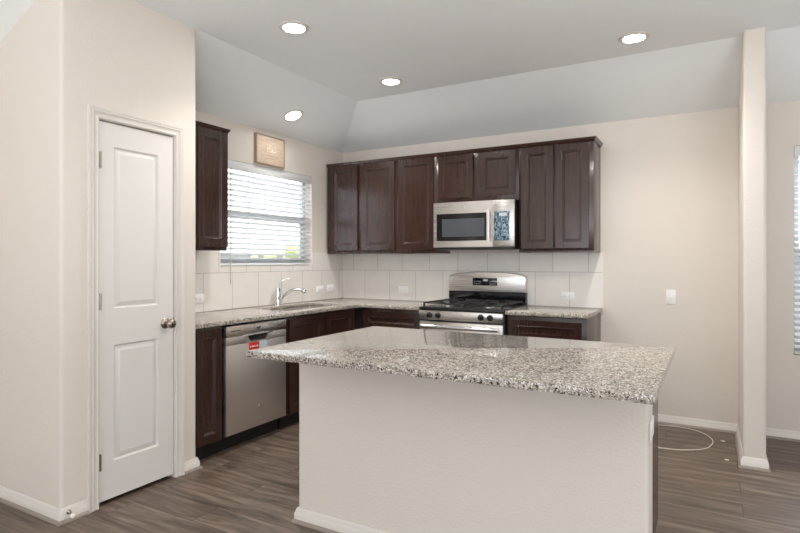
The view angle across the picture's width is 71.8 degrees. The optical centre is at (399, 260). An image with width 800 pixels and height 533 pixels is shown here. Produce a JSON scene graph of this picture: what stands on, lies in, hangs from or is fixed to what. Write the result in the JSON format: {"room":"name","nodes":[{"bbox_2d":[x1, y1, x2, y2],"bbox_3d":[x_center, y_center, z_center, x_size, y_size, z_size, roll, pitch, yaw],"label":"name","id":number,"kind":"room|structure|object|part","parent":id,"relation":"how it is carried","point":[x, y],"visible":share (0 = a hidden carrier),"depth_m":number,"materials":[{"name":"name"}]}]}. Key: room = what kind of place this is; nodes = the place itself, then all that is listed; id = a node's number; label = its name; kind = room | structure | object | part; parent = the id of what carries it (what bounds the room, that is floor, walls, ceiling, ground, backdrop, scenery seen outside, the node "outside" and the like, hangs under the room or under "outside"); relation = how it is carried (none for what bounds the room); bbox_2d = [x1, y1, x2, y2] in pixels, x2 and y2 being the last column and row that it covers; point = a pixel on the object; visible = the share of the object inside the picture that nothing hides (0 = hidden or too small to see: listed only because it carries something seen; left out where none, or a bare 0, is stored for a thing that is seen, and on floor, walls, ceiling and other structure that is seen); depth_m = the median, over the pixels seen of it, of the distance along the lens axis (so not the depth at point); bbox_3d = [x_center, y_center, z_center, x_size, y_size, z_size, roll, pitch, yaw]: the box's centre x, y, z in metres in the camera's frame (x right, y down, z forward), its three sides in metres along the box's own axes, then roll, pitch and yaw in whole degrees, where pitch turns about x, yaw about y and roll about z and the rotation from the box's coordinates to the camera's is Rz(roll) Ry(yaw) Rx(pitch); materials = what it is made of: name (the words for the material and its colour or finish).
{"room":"kitchen","nodes":[
{"label":"kitchen","id":0,"kind":"room"},
{"bbox_2d":[0,0,194,508],"bbox_3d":[-1.789,-0.072,3.309,0.668,2.789,0.842,0,0,30],"label":"wall","id":1,"kind":"structure","parent":0,"point":[61,57],"depth_m":2.92,"materials":[{"name":"beige paint"}]},
{"bbox_2d":[0,486,89,526],"bbox_3d":[-1.958,1.286,2.985,0.693,0.071,0.160,0,0,30],"label":"baseboard","id":2,"kind":"structure","parent":1,"relation":"attached to","point":[58,517],"depth_m":2.86,"materials":[{"name":"white wood"}]},
{"bbox_2d":[66,509,74,517],"bbox_3d":[-1.652,1.273,2.774,0.022,0.023,0.079,0,0,-45],"label":"door stop","id":3,"kind":"object","parent":1,"relation":"attached to","point":[72,515],"visible":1,"depth_m":2.76,"materials":[{"name":"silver metal"}]},
{"bbox_2d":[87,104,184,512],"bbox_3d":[-1.531,0.253,3.180,0.129,2.139,0.601,0,0,30],"label":"trim","id":4,"kind":"structure","parent":1,"relation":"attached to","point":[95,114],"depth_m":2.99,"materials":[{"name":"white wood"}]},
{"bbox_2d":[99,121,175,502],"bbox_3d":[-1.479,0.275,3.150,0.110,2.046,0.478,0,0,30],"label":"door","id":5,"kind":"structure","parent":1,"relation":"in","point":[137,322],"depth_m":3.15,"materials":[{"name":"white wood"}]},
{"bbox_3d":[-1.376,0.377,3.297,0.075,0.064,0.064,0,0,30],"label":"knob","id":6,"kind":"part","parent":5,"relation":"part of","materials":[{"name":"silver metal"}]},
{"bbox_2d":[185,457,202,474],"bbox_3d":[-1.321,1.286,3.482,0.073,0.071,0.130,0,0,30],"label":"baseboard","id":7,"kind":"structure","parent":1,"relation":"attached to","point":[192,465],"depth_m":3.47,"materials":[{"name":"white wood"}]},
{"bbox_3d":[-1.321,1.313,3.482,0.073,0.017,0.130,0,0,30],"label":"shoe moulding","id":8,"kind":"part","parent":7,"relation":"part of","materials":[{"name":"beige wood"}]},
{"bbox_2d":[195,111,342,308],"bbox_3d":[-2.866,-0.103,2.207,0.120,2.850,9.120,0,0,30],"label":"wall","id":9,"kind":"structure","parent":0,"point":[302,158],"depth_m":5.56,"materials":[{"name":"beige paint"}]},
{"bbox_2d":[195,125,227,250],"bbox_3d":[-1.585,-0.524,4.016,0.325,0.900,0.585,0,0,30],"label":"upper cabinet","id":10,"kind":"object","parent":9,"relation":"attached to","point":[211,146],"visible":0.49,"depth_m":4.06,"materials":[{"name":"brown wood"}]},
{"bbox_3d":[-1.522,-0.531,3.818,0.020,0.859,0.279,0,0,30],"label":"door","id":11,"kind":"part","parent":10,"relation":"part of","materials":[{"name":"brown wood"}]},
{"bbox_2d":[195,120,230,132],"bbox_3d":[-1.579,-0.978,4.025,0.326,0.032,0.607,0,0,30],"label":"crown molding","id":12,"kind":"structure","parent":10,"relation":"on","point":[198,123],"depth_m":4.06,"materials":[{"name":"brown wood"}]},
{"bbox_2d":[220,182,304,265],"bbox_3d":[-1.276,-0.398,5.106,0.040,0.895,1.195,0,0,30],"label":"window","id":13,"kind":"structure","parent":9,"relation":"in","point":[300,183],"depth_m":5.27,"materials":[{"name":"grey plastic"}]},
{"bbox_3d":[-1.268,-0.180,5.102,0.020,0.376,1.111,0,0,30],"label":"sash","id":14,"kind":"part","parent":13,"relation":"part of","materials":[{"name":"glass"}]},
{"bbox_3d":[-1.276,-0.398,5.106,0.040,0.060,1.111,0,0,30],"label":"meeting rail","id":15,"kind":"part","parent":13,"relation":"part of","materials":[{"name":"grey plastic"}]},
{"bbox_2d":[220,160,310,284],"bbox_3d":[-1.202,-0.321,5.064,0.080,1.045,1.189,0,0,30],"label":"window blind","id":16,"kind":"object","parent":13,"relation":"attached to","point":[234,165],"visible":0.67,"depth_m":5.01,"materials":[{"name":"white plastic"}]},
{"bbox_3d":[-1.344,-0.383,4.839,0.054,0.825,0.003,0,0,30],"label":"ladder cord","id":17,"kind":"part","parent":16,"relation":"part of","materials":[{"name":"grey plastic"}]},
{"bbox_3d":[-1.213,0.034,5.071,0.050,0.020,1.183,0,0,30],"label":"rail","id":18,"kind":"part","parent":16,"relation":"part of","materials":[{"name":"white plastic"}]},
{"bbox_2d":[195,251,342,312],"bbox_3d":[-1.248,0.165,4.934,0.008,0.486,2.519,0,0,30],"label":"tile backsplash","id":19,"kind":"structure","parent":9,"relation":"attached to","point":[251,286],"depth_m":4.92,"materials":[{"name":"white tile"}]},
{"bbox_2d":[195,294,203,303],"bbox_3d":[-1.581,0.302,4.329,0.007,0.070,0.115,0,0,30],"label":"outlet","id":20,"kind":"object","parent":19,"relation":"attached to","point":[199,298],"visible":0.76,"depth_m":4.34,"materials":[{"name":"white plastic"}]},
{"bbox_2d":[316,286,322,292],"bbox_3d":[-0.821,0.296,5.672,0.007,0.070,0.115,0,0,30],"label":"outlet","id":21,"kind":"object","parent":19,"relation":"attached to","point":[319,289],"visible":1,"depth_m":5.66,"materials":[{"name":"white plastic"}]},
{"bbox_2d":[327,285,333,291],"bbox_3d":[-0.734,0.291,5.826,0.007,0.070,0.115,0,0,30],"label":"outlet","id":22,"kind":"object","parent":19,"relation":"attached to","point":[329,287],"visible":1,"depth_m":5.83,"materials":[{"name":"white plastic"}]},
{"bbox_2d":[254,132,284,168],"bbox_3d":[-1.182,-0.997,5.032,0.025,0.267,0.372,0,0,30],"label":"wall sign","id":23,"kind":"object","parent":9,"relation":"attached to","point":[268,150],"visible":1,"depth_m":5.01,"materials":[{"name":"brown wood"}]},
{"bbox_2d":[0,0,799,152],"bbox_3d":[0.203,-1.390,0.401,7.240,0.436,9.240,0,0,30],"label":"ceiling","id":24,"kind":"structure","parent":0,"point":[467,69],"depth_m":3.96,"materials":[{"name":"white paint"}]},
{"bbox_2d":[283,109,302,121],"bbox_3d":[-0.950,-1.290,4.913,0.177,0.081,0.192,0,0,30],"label":"ceiling light","id":25,"kind":"object","parent":24,"relation":"attached to","point":[294,114],"visible":1,"depth_m":4.90,"materials":[{"name":"white plastic"}]},
{"bbox_2d":[278,21,308,33],"bbox_3d":[-0.666,-1.460,3.474,0.192,0.011,0.192,0,0,30],"label":"recessed light","id":26,"kind":"object","parent":24,"relation":"in","point":[292,27],"visible":1,"depth_m":3.46,"materials":[{"name":"white plastic"}]},
{"bbox_2d":[379,77,402,85],"bbox_3d":[-0.074,-1.460,4.519,0.192,0.011,0.192,0,0,30],"label":"recessed light","id":27,"kind":"object","parent":24,"relation":"in","point":[390,81],"visible":1,"depth_m":4.51,"materials":[{"name":"white plastic"}]},
{"bbox_2d":[618,31,649,43],"bbox_3d":[1.537,-1.460,3.633,0.192,0.011,0.192,0,0,30],"label":"recessed light","id":28,"kind":"object","parent":24,"relation":"in","point":[639,36],"visible":1,"depth_m":3.62,"materials":[{"name":"white plastic"}]},
{"bbox_2d":[0,422,799,532],"bbox_3d":[0.203,1.362,0.401,7.240,0.080,9.240,0,0,30],"label":"floor","id":29,"kind":"structure","parent":0,"point":[251,486],"depth_m":3.12,"materials":[{"name":"wood"}]},
{"bbox_2d":[195,326,221,459],"bbox_3d":[-1.525,0.880,3.801,0.623,0.884,0.246,0,0,30],"label":"base cabinet","id":30,"kind":"object","parent":29,"relation":"on","point":[208,341],"visible":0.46,"depth_m":3.65,"materials":[{"name":"brown wood"}]},
{"bbox_2d":[217,318,285,452],"bbox_3d":[-1.303,0.886,4.175,0.642,0.872,0.612,0,0,30],"label":"dishwasher","id":31,"kind":"object","parent":29,"relation":"on","point":[253,389],"visible":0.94,"depth_m":3.97,"materials":[{"name":"silver metal"}]},
{"bbox_3d":[-1.049,0.492,4.032,0.042,0.076,0.606,0,0,30],"label":"control panel","id":32,"kind":"part","parent":31,"relation":"part of","materials":[{"name":"silver metal"}]},
{"bbox_2d":[278,306,354,428],"bbox_3d":[-0.913,0.880,4.882,0.623,0.884,0.990,0,0,30],"label":"base cabinet","id":33,"kind":"object","parent":29,"relation":"on","point":[300,327],"visible":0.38,"depth_m":4.49,"materials":[{"name":"brown wood"}]},
{"bbox_3d":[-0.765,0.839,4.534,0.020,0.737,0.440,0,0,30],"label":"door","id":34,"kind":"part","parent":33,"relation":"part of","materials":[{"name":"brown wood"}]},
{"bbox_2d":[195,298,438,328],"bbox_3d":[-0.684,0.423,4.621,1.297,0.030,2.527,0,0,30],"label":"countertop","id":35,"kind":"structure","parent":33,"relation":"on","point":[207,319],"depth_m":4.62,"materials":[{"name":"stone"}]},
{"bbox_2d":[275,278,305,304],"bbox_3d":[-0.996,0.287,5.041,0.292,0.243,0.074,0,0,-1],"label":"faucet","id":36,"kind":"object","parent":35,"relation":"on","point":[278,298],"visible":1,"depth_m":5.01,"materials":[{"name":"silver metal"}]},
{"bbox_3d":[-0.994,0.317,5.031,0.231,0.139,0.034,0,0,3],"label":"spout","id":37,"kind":"part","parent":36,"relation":"part of","materials":[{"name":"silver metal"}]},
{"bbox_2d":[275,306,324,310],"bbox_3d":[-0.886,0.523,4.913,0.434,0.168,0.794,0,0,30],"label":"sink","id":38,"kind":"object","parent":35,"relation":"in","point":[302,307],"visible":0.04,"depth_m":5.20,"materials":[{"name":"silver metal"}]},
{"bbox_3d":[-0.788,0.523,5.085,0.434,0.168,0.397,0,0,30],"label":"bowl","id":39,"kind":"part","parent":38,"relation":"part of","materials":[{"name":"silver metal"}]},
{"bbox_3d":[-0.537,0.839,4.936,0.020,0.737,0.405,0,0,30],"label":"door","id":40,"kind":"part","parent":33,"relation":"part of","materials":[{"name":"brown wood"}]},
{"bbox_2d":[361,308,420,328],"bbox_3d":[0.062,0.880,5.282,0.646,0.884,0.623,0,0,30],"label":"base cabinet","id":41,"kind":"object","parent":29,"relation":"on","point":[397,318],"visible":0.19,"depth_m":5.02,"materials":[{"name":"brown wood"}]},
{"bbox_2d":[419,272,527,334],"bbox_3d":[0.644,0.714,4.877,0.760,1.216,0.751,0,0,30],"label":"gas range","id":42,"kind":"object","parent":29,"relation":"on","point":[477,302],"visible":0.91,"depth_m":4.80,"materials":[{"name":"silver metal"}]},
{"bbox_3d":[0.472,0.560,4.572,0.699,0.033,0.052,0,0,30],"label":"handle","id":43,"kind":"part","parent":42,"relation":"part of","materials":[{"name":"silver metal"}]},
{"bbox_3d":[0.505,0.815,4.631,0.752,0.585,0.040,0,0,30],"label":"oven door","id":44,"kind":"part","parent":42,"relation":"part of","materials":[{"name":"silver metal"}]},
{"bbox_3d":[0.505,0.468,4.629,0.756,0.078,0.053,0,0,30],"label":"control panel","id":45,"kind":"part","parent":42,"relation":"part of","materials":[{"name":"silver metal"}]},
{"bbox_2d":[419,302,525,313],"bbox_3d":[0.651,0.413,4.888,0.760,0.027,0.630,0,0,30],"label":"cooktop","id":46,"kind":"object","parent":42,"relation":"in","point":[434,308],"depth_m":4.69,"materials":[{"name":"black metal"}]},
{"bbox_3d":[0.791,0.199,5.155,0.240,0.070,0.004,0,0,30],"label":"display panel","id":47,"kind":"part","parent":42,"relation":"part of","materials":[{"name":"black glass"}]},
{"bbox_3d":[0.816,0.349,5.179,0.754,0.115,0.056,0,0,30],"label":"vent panel","id":48,"kind":"part","parent":42,"relation":"part of","materials":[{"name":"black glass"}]},
{"bbox_2d":[507,313,600,341],"bbox_3d":[1.284,0.880,4.590,0.624,0.884,0.623,0,0,30],"label":"base cabinet","id":49,"kind":"object","parent":29,"relation":"on","point":[589,329],"visible":0.23,"depth_m":4.33,"materials":[{"name":"brown wood"}]},
{"bbox_3d":[1.138,0.554,4.327,0.550,0.155,0.020,0,0,30],"label":"drawer","id":50,"kind":"part","parent":49,"relation":"part of","materials":[{"name":"brown wood"}]},
{"bbox_2d":[505,305,601,318],"bbox_3d":[1.285,0.423,4.583,0.640,0.030,0.654,0,0,30],"label":"countertop","id":51,"kind":"structure","parent":49,"relation":"on","point":[542,311],"depth_m":4.41,"materials":[{"name":"stone"}]},
{"bbox_2d":[653,397,657,532],"bbox_3d":[0.387,0.880,2.764,1.600,0.884,0.598,0,0,30],"label":"base cabinet","id":52,"kind":"object","parent":29,"relation":"on","point":[655,406],"visible":0.02,"depth_m":2.49,"materials":[{"name":"brown wood"}]},
{"bbox_2d":[246,326,674,404],"bbox_3d":[0.304,0.423,2.555,1.682,0.030,1.082,0,0,30],"label":"countertop","id":53,"kind":"structure","parent":52,"relation":"on","point":[635,373],"depth_m":2.28,"materials":[{"name":"stone"}]},
{"bbox_2d":[658,425,712,450],"bbox_3d":[2.013,1.318,4.134,0.578,0.007,0.618,0,0,30],"label":"cable","id":54,"kind":"object","parent":29,"relation":"on","point":[658,425],"visible":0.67,"depth_m":3.95,"materials":[{"name":"beige plastic"}]},
{"bbox_2d":[299,363,652,532],"bbox_3d":[0.220,0.880,2.448,1.630,0.884,0.115,0,0,30],"label":"wall","id":55,"kind":"structure","parent":0,"point":[389,453],"depth_m":2.34,"materials":[{"name":"beige paint"}]},
{"bbox_2d":[291,507,386,532],"bbox_3d":[0.203,1.286,2.443,1.655,0.071,0.140,0,0,30],"label":"baseboard","id":56,"kind":"structure","parent":55,"relation":"attached to","point":[306,518],"depth_m":2.70,"materials":[{"name":"white wood"}]},
{"bbox_3d":[0.203,1.313,2.443,1.655,0.017,0.140,0,0,30],"label":"shoe moulding","id":57,"kind":"part","parent":56,"relation":"part of","materials":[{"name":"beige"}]},
{"bbox_2d":[650,415,653,441],"bbox_3d":[0.933,0.622,2.047,0.007,0.070,0.115,0,0,30],"label":"outlet","id":58,"kind":"object","parent":55,"relation":"attached to","point":[652,418],"visible":1,"depth_m":2.03,"materials":[{"name":"white plastic"}]},
{"bbox_2d":[343,100,799,431],"bbox_3d":[2.449,-0.103,4.370,7.240,2.850,0.120,0,0,30],"label":"wall","id":59,"kind":"structure","parent":0,"point":[669,183],"depth_m":4.39,"materials":[{"name":"beige paint"}]},
{"bbox_2d":[327,161,402,253],"bbox_3d":[-0.321,-0.522,5.678,0.835,0.908,0.329,0,0,30],"label":"upper cabinet","id":60,"kind":"object","parent":59,"relation":"attached to","point":[362,198],"visible":0.88,"depth_m":5.51,"materials":[{"name":"brown wood"}]},
{"bbox_3d":[-0.571,-0.532,5.643,0.334,0.861,0.020,0,0,30],"label":"door","id":61,"kind":"part","parent":60,"relation":"part of","materials":[{"name":"brown wood"}]},
{"bbox_3d":[-0.217,-0.532,5.442,0.383,0.861,0.020,0,0,30],"label":"door","id":62,"kind":"part","parent":60,"relation":"part of","materials":[{"name":"brown wood"}]},
{"bbox_2d":[326,136,602,167],"bbox_3d":[0.482,-0.980,5.223,2.682,0.032,0.330,0,0,30],"label":"crown molding","id":63,"kind":"structure","parent":60,"relation":"attached to","point":[596,139],"depth_m":4.92,"materials":[{"name":"brown wood"}]},
{"bbox_2d":[397,157,449,253],"bbox_3d":[0.227,-0.522,5.368,0.422,0.908,0.329,0,0,30],"label":"upper cabinet","id":64,"kind":"object","parent":59,"relation":"attached to","point":[416,178],"visible":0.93,"depth_m":5.23,"materials":[{"name":"brown wood"}]},
{"bbox_3d":[0.150,-0.532,5.235,0.378,0.861,0.020,0,0,30],"label":"door","id":65,"kind":"part","parent":64,"relation":"part of","materials":[{"name":"brown wood"}]},
{"bbox_2d":[343,253,602,307],"bbox_3d":[0.549,0.171,5.370,2.707,0.475,0.008,0,0,30],"label":"tile backsplash","id":66,"kind":"structure","parent":59,"relation":"attached to","point":[365,276],"depth_m":5.30,"materials":[{"name":"white tile"}]},
{"bbox_2d":[399,286,407,292],"bbox_3d":[0.035,0.300,5.653,0.115,0.070,0.007,0,0,30],"label":"outlet","id":67,"kind":"object","parent":66,"relation":"attached to","point":[402,289],"visible":1,"depth_m":5.65,"materials":[{"name":"white plastic"}]},
{"bbox_2d":[561,292,573,299],"bbox_3d":[1.469,0.312,4.841,0.115,0.070,0.007,0,0,30],"label":"outlet","id":68,"kind":"object","parent":66,"relation":"attached to","point":[564,295],"visible":1,"depth_m":4.84,"materials":[{"name":"white plastic"}]},
{"bbox_2d":[437,148,518,202],"bbox_3d":[0.752,-0.750,5.071,0.784,0.453,0.329,0,0,30],"label":"upper cabinet","id":69,"kind":"object","parent":59,"relation":"attached to","point":[489,175],"visible":0.81,"depth_m":4.93,"materials":[{"name":"brown wood"}]},
{"bbox_3d":[0.506,-0.763,5.033,0.340,0.386,0.020,0,0,30],"label":"door","id":70,"kind":"part","parent":69,"relation":"part of","materials":[{"name":"brown wood"}]},
{"bbox_2d":[434,199,518,250],"bbox_3d":[0.724,-0.308,5.013,0.758,0.424,0.439,0,0,30],"label":"microwave","id":71,"kind":"object","parent":69,"relation":"attached to","point":[487,224],"visible":0.94,"depth_m":4.84,"materials":[{"name":"silver metal"}]},
{"bbox_3d":[0.542,-0.295,4.912,0.478,0.243,0.002,0,0,30],"label":"door glass","id":72,"kind":"part","parent":71,"relation":"part of","materials":[{"name":"black glass"}]},
{"bbox_3d":[0.561,-0.319,4.920,0.565,0.402,0.035,0,0,30],"label":"door","id":73,"kind":"part","parent":71,"relation":"part of","materials":[{"name":"silver metal"}]},
{"bbox_3d":[0.766,-0.308,4.762,0.022,0.275,0.043,0,0,30],"label":"handle","id":74,"kind":"part","parent":71,"relation":"part of","materials":[{"name":"silver metal"}]},
{"bbox_3d":[0.891,-0.319,4.733,0.191,0.402,0.035,0,0,30],"label":"control panel","id":75,"kind":"part","parent":71,"relation":"part of","materials":[{"name":"silver metal"}]},
{"bbox_3d":[0.851,-0.763,4.838,0.331,0.386,0.020,0,0,30],"label":"door","id":76,"kind":"part","parent":69,"relation":"part of","materials":[{"name":"brown wood"}]},
{"bbox_2d":[519,141,600,252],"bbox_3d":[1.362,-0.522,4.726,0.616,0.908,0.329,0,0,30],"label":"upper cabinet","id":77,"kind":"object","parent":59,"relation":"attached to","point":[559,184],"visible":1,"depth_m":4.58,"materials":[{"name":"brown wood"}]},
{"bbox_3d":[1.157,-0.530,4.664,0.272,0.856,0.020,0,0,30],"label":"door","id":78,"kind":"part","parent":77,"relation":"part of","materials":[{"name":"brown wood"}]},
{"bbox_3d":[1.407,-0.530,4.523,0.268,0.856,0.020,0,0,30],"label":"door","id":79,"kind":"part","parent":77,"relation":"part of","materials":[{"name":"brown wood"}]},
{"bbox_2d":[666,290,675,303],"bbox_3d":[2.179,0.295,4.445,0.070,0.115,0.014,0,0,30],"label":"light switch","id":80,"kind":"object","parent":59,"relation":"attached to","point":[670,294],"visible":1,"depth_m":4.45,"materials":[{"name":"white plastic"}]},
{"bbox_2d":[658,414,799,472],"bbox_3d":[3.392,1.286,3.295,4.300,0.071,0.821,0,0,30],"label":"baseboard","id":81,"kind":"structure","parent":59,"relation":"attached to","point":[750,463],"depth_m":4.11,"materials":[{"name":"white wood"}]},
{"bbox_2d":[794,156,799,350],"bbox_3d":[3.488,-0.072,3.833,1.262,1.533,0.040,0,0,30],"label":"window","id":82,"kind":"structure","parent":59,"relation":"in","point":[796,165],"depth_m":4.11,"materials":[{"name":"white glass"}]},
{"bbox_2d":[794,146,799,353],"bbox_3d":[3.446,-0.074,3.758,1.256,1.525,0.080,0,0,30],"label":"window blind","id":83,"kind":"object","parent":82,"relation":"attached to","point":[796,148],"visible":0.93,"depth_m":4.06,"materials":[{"name":"white plastic"}]},
{"bbox_3d":[3.483,0.305,3.824,1.178,0.694,0.020,0,0,30],"label":"sash","id":84,"kind":"part","parent":82,"relation":"part of","materials":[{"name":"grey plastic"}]},
{"bbox_2d":[738,27,765,459],"bbox_3d":[2.442,-0.072,3.847,0.125,2.789,0.796,0,0,30],"label":"wall","id":85,"kind":"structure","parent":0,"point":[752,85],"depth_m":3.51,"materials":[{"name":"beige paint"}]},
{"label":"outside","id":86,"kind":"structure","parent":0,"visible":0},
{"bbox_3d":[-11.349,1.572,17.855,29.700,0.100,50.000,0,0,30],"label":"ground","id":87,"kind":"structure","parent":86,"visible":0},
{"bbox_2d":[220,244,283,257],"bbox_3d":[-10.890,0.347,22.421,6.600,2.350,14.000,0,0,30],"label":"house","id":88,"kind":"structure","parent":87,"relation":"on","point":[232,245],"depth_m":25.41,"materials":[{"name":"grey"}]},
{"bbox_2d":[251,255,276,257],"bbox_3d":[-4.059,0.671,16.263,1.028,1.702,0.869,0,0,-29],"label":"shrub","id":89,"kind":"object","parent":87,"relation":"on","point":[267,256],"visible":0.03,"depth_m":16.16,"materials":[{"name":"green plant"}]},
{"bbox_2d":[283,246,298,257],"bbox_3d":[-3.328,0.515,17.423,0.939,2.015,1.186,0,0,30],"label":"shrub","id":90,"kind":"object","parent":87,"relation":"on","point":[286,247],"visible":0.06,"depth_m":16.93,"materials":[{"name":"green plant"}]}
]}

